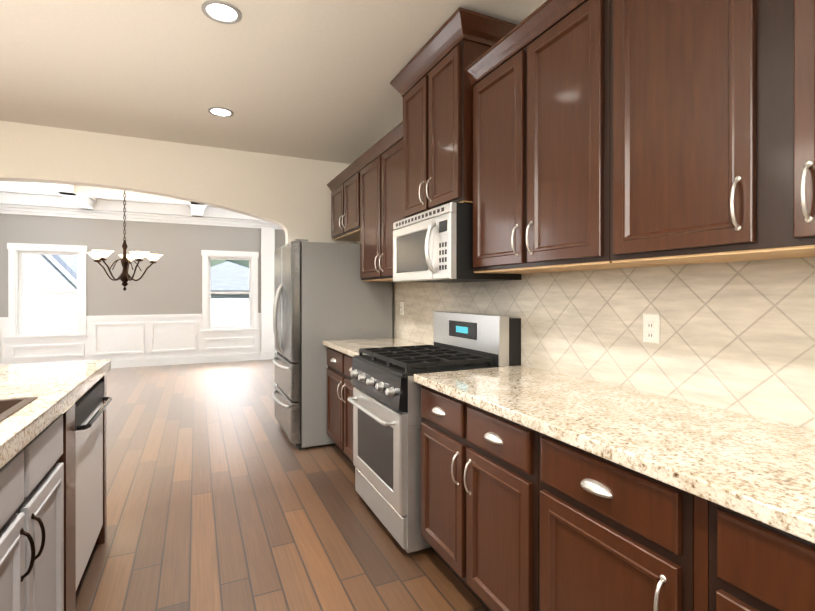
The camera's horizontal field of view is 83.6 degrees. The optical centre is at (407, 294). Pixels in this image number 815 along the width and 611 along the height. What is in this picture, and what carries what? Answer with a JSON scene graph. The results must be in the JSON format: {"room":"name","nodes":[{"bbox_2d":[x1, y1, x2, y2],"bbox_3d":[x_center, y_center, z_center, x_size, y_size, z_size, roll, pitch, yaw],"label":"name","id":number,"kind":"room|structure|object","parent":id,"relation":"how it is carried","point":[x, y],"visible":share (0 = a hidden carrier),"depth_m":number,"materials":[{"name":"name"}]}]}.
{"room":"kitchen","nodes":[
{"label":"kitchen","id":0,"kind":"room"},
{"bbox_2d":[0,190,216,207],"bbox_3d":[-3.849,-1.700,6.324,5.400,0.150,4.500,0,0,-25],"label":"ceiling","id":1,"kind":"structure","parent":0,"point":[99,198],"depth_m":7.83,"materials":[{"name":"paint"}]},
{"bbox_2d":[87,190,161,290],"bbox_3d":[-3.895,-0.835,6.284,0.910,1.580,0.876,0,0,-25],"label":"chandelier","id":2,"kind":"object","parent":1,"relation":"hanging from","point":[124,277],"visible":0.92,"depth_m":6.22,"materials":[{"name":"brown metal"}]},
{"bbox_2d":[0,181,263,220],"bbox_3d":[-3.818,-1.535,6.256,5.098,0.179,4.348,0,0,-25],"label":"coffer","id":3,"kind":"object","parent":1,"relation":"attached to","point":[78,197],"visible":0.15,"depth_m":7.40,"materials":[{"name":"white paint"}]},
{"bbox_2d":[0,204,282,229],"bbox_3d":[-3.818,-1.375,6.256,5.098,0.140,4.348,0,0,-25],"label":"crown molding","id":4,"kind":"structure","parent":3,"relation":"attached to","point":[69,212],"depth_m":8.10,"materials":[{"name":"white wood"}]},
{"bbox_2d":[0,213,284,335],"bbox_3d":[-4.766,-0.238,8.299,5.100,3.080,0.150,0,0,-25],"label":"wall","id":5,"kind":"structure","parent":0,"point":[169,281],"depth_m":8.19,"materials":[{"name":"paint"}]},
{"bbox_2d":[5,243,87,341],"bbox_3d":[-6.032,-0.026,7.677,1.108,1.617,0.209,0,0,-25],"label":"window","id":6,"kind":"structure","parent":5,"relation":"in","point":[15,282],"depth_m":7.58,"materials":[{"name":"white wood"}]},
{"bbox_2d":[0,228,276,367],"bbox_3d":[-3.818,0.000,6.258,5.098,2.610,4.348,0,0,-25],"label":"trim","id":7,"kind":"structure","parent":5,"relation":"attached to","point":[122,341],"depth_m":8.30,"materials":[{"name":"white wood"}]},
{"bbox_2d":[200,250,259,335],"bbox_3d":[-3.449,-0.028,8.877,1.066,1.617,0.209,0,0,-25],"label":"window","id":8,"kind":"structure","parent":5,"relation":"in","point":[207,327],"depth_m":8.82,"materials":[{"name":"white wood"}]},
{"bbox_2d":[0,121,355,244],"bbox_3d":[-3.573,-0.232,3.891,7.250,3.080,0.150,0,0,-25],"label":"wall","id":9,"kind":"structure","parent":0,"point":[291,196],"depth_m":4.46,"materials":[{"name":"paint"}]},
{"bbox_2d":[0,0,546,163],"bbox_3d":[-1.825,-1.516,0.125,7.250,0.100,8.150,0,0,-25],"label":"ceiling","id":10,"kind":"structure","parent":0,"point":[309,79],"depth_m":2.96,"materials":[{"name":"paint"}]},
{"bbox_2d":[208,107,233,116],"bbox_3d":[-1.505,-1.467,3.675,0.195,0.008,0.195,0,0,26],"label":"recessed light","id":11,"kind":"object","parent":10,"relation":"in","point":[217,111],"depth_m":3.67,"materials":[{"name":"white glass"}]},
{"bbox_2d":[201,0,241,23],"bbox_3d":[-0.966,-1.465,2.371,0.195,0.008,0.195,0,0,-34],"label":"recessed light","id":12,"kind":"object","parent":10,"relation":"in","point":[223,12],"depth_m":2.36,"materials":[{"name":"white glass"}]},
{"bbox_2d":[76,359,486,610],"bbox_3d":[-2.804,1.361,2.238,7.250,0.100,12.800,0,0,-25],"label":"floor","id":13,"kind":"structure","parent":0,"point":[224,493],"depth_m":2.66,"materials":[{"name":"brown wood"}]},
{"bbox_2d":[0,371,111,610],"bbox_3d":[-1.271,0.866,0.518,1.082,0.895,3.790,0,0,-25],"label":"kitchen island","id":14,"kind":"object","parent":13,"relation":"on","point":[53,508],"depth_m":1.58,"materials":[{"name":"grey wood"}]},
{"bbox_2d":[0,359,110,466],"bbox_3d":[-1.399,0.388,0.464,1.313,0.058,3.860,0,0,-25],"label":"island countertop","id":15,"kind":"structure","parent":14,"relation":"on","point":[58,385],"depth_m":1.72,"materials":[{"name":"beige stone"}]},
{"bbox_2d":[0,395,39,422],"bbox_3d":[-1.318,0.464,1.069,0.504,0.220,0.874,0,0,-25],"label":"sink","id":16,"kind":"object","parent":15,"relation":"in","point":[10,404],"depth_m":1.51,"materials":[{"name":"metal"}]},
{"bbox_2d":[75,380,111,589],"bbox_3d":[-1.719,0.880,1.987,0.658,0.862,0.627,0,0,-25],"label":"dishwasher","id":17,"kind":"object","parent":14,"relation":"in","point":[90,408],"depth_m":2.07,"materials":[{"name":"silver metal"}]},
{"bbox_2d":[273,239,391,449],"bbox_3d":[-0.775,0.422,4.364,0.988,1.772,0.910,0,0,-25],"label":"refrigerator","id":18,"kind":"object","parent":13,"relation":"on","point":[323,291],"visible":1,"depth_m":3.90,"materials":[{"name":"metal"}]},
{"bbox_2d":[327,347,354,463],"bbox_3d":[-0.193,0.872,3.561,0.648,0.874,1.015,0,0,-25],"label":"base cabinet","id":19,"kind":"object","parent":13,"relation":"on","point":[339,386],"depth_m":3.49,"materials":[{"name":"brown wood"}]},
{"bbox_2d":[347,311,520,552],"bbox_3d":[0.112,0.715,2.721,0.803,1.190,0.760,0,0,-25],"label":"range","id":20,"kind":"object","parent":13,"relation":"on","point":[385,400],"visible":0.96,"depth_m":2.50,"materials":[{"name":"silver metal"}]},
{"bbox_2d":[421,385,526,610],"bbox_3d":[0.524,0.874,2.017,0.648,0.874,0.858,0,0,-25],"label":"base cabinet","id":21,"kind":"object","parent":13,"relation":"on","point":[516,516],"depth_m":1.81,"materials":[{"name":"brown wood"}]},
{"bbox_2d":[527,428,702,610],"bbox_3d":[0.820,0.875,1.380,0.648,0.874,0.547,0,0,-25],"label":"base cabinet","id":22,"kind":"object","parent":13,"relation":"on","point":[603,534],"depth_m":1.24,"materials":[{"name":"brown wood"}]},
{"bbox_2d":[703,499,814,610],"bbox_3d":[1.056,0.876,0.872,0.648,0.874,0.634,0,0,-25],"label":"base cabinet","id":23,"kind":"object","parent":13,"relation":"on","point":[750,564],"depth_m":0.91,"materials":[{"name":"brown wood"}]},
{"bbox_2d":[323,337,814,542],"bbox_3d":[0.575,0.416,1.881,0.670,0.039,4.708,0,0,-25],"label":"countertop","id":24,"kind":"structure","parent":23,"relation":"on","point":[759,469],"depth_m":1.31,"materials":[{"name":"stone"}]},
{"bbox_2d":[356,242,394,336],"bbox_3d":[1.200,-0.078,1.532,0.150,2.780,8.150,0,0,-25],"label":"wall","id":25,"kind":"structure","parent":0,"point":[393,309],"depth_m":4.22,"materials":[{"name":"paint"}]},
{"bbox_2d":[327,161,354,240],"bbox_3d":[-0.468,-0.884,4.521,0.353,0.598,0.942,0,0,-25],"label":"upper cabinet","id":26,"kind":"object","parent":25,"relation":"attached to","point":[342,188],"depth_m":4.47,"materials":[{"name":"brown wood"}]},
{"bbox_2d":[355,124,398,281],"bbox_3d":[-0.053,-0.652,3.628,0.353,1.060,1.023,0,0,-25],"label":"upper cabinet","id":27,"kind":"object","parent":25,"relation":"attached to","point":[376,171],"depth_m":3.61,"materials":[{"name":"brown wood"}]},
{"bbox_2d":[399,12,510,220],"bbox_3d":[0.299,-0.969,2.805,0.408,0.953,0.760,0,0,-25],"label":"upper cabinet","id":28,"kind":"object","parent":25,"relation":"attached to","point":[433,88],"depth_m":2.59,"materials":[{"name":"brown wood"}]},
{"bbox_2d":[393,202,521,282],"bbox_3d":[0.244,-0.279,2.780,0.529,0.398,0.756,0,0,-25],"label":"microwave","id":29,"kind":"object","parent":28,"relation":"attached to","point":[434,245],"visible":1,"depth_m":2.48,"materials":[{"name":"silver plastic"}]},
{"bbox_2d":[467,0,634,273],"bbox_3d":[0.670,-0.650,2.071,0.353,1.060,0.878,0,0,-25],"label":"upper cabinet","id":30,"kind":"object","parent":25,"relation":"attached to","point":[548,136],"depth_m":1.93,"materials":[{"name":"brown wood"}]},
{"bbox_2d":[395,257,814,429],"bbox_3d":[0.884,0.136,2.025,0.008,0.590,4.708,0,0,-25],"label":"backsplash","id":31,"kind":"structure","parent":25,"relation":"attached to","point":[737,336],"depth_m":1.74,"materials":[{"name":"tile"}]},
{"bbox_2d":[400,302,403,314],"bbox_3d":[-0.052,0.128,4.022,0.008,0.116,0.072,0,0,-25],"label":"electrical outlet","id":32,"kind":"object","parent":31,"relation":"attached to","point":[401,308],"visible":1,"depth_m":4.01,"materials":[{"name":"plastic"}]},
{"bbox_2d":[643,313,659,343],"bbox_3d":[0.971,0.136,1.818,0.008,0.116,0.072,0,0,-25],"label":"electrical outlet","id":33,"kind":"object","parent":31,"relation":"attached to","point":[651,328],"visible":1,"depth_m":1.81,"materials":[{"name":"plastic"}]},
{"bbox_2d":[599,0,814,266],"bbox_3d":[1.069,-0.648,1.213,0.353,1.060,1.015,0,0,-25],"label":"upper cabinet","id":34,"kind":"object","parent":25,"relation":"attached to","point":[707,107],"depth_m":1.30,"materials":[{"name":"brown wood"}]},
{"label":"outside","id":35,"kind":"structure","parent":0,"visible":0},
{"bbox_3d":[-18.902,1.805,40.636,80.000,0.100,70.390,0,0,-25],"label":"lawn","id":36,"kind":"structure","parent":35,"visible":0},
{"bbox_2d":[22,254,248,331],"bbox_3d":[-10.161,-0.639,15.523,11.900,4.860,9.200,0,0,-25],"label":"house","id":37,"kind":"structure","parent":36,"relation":"on","point":[48,312],"depth_m":12.21,"materials":[{"name":"white"}]},
{"bbox_2d":[211,259,248,267],"bbox_3d":[-12.316,-1.458,26.740,32.811,6.466,8.192,0,0,-25],"label":"trees","id":38,"kind":"object","parent":36,"relation":"on","point":[215,262],"depth_m":24.41,"materials":[{"name":"green plant"}]}
]}

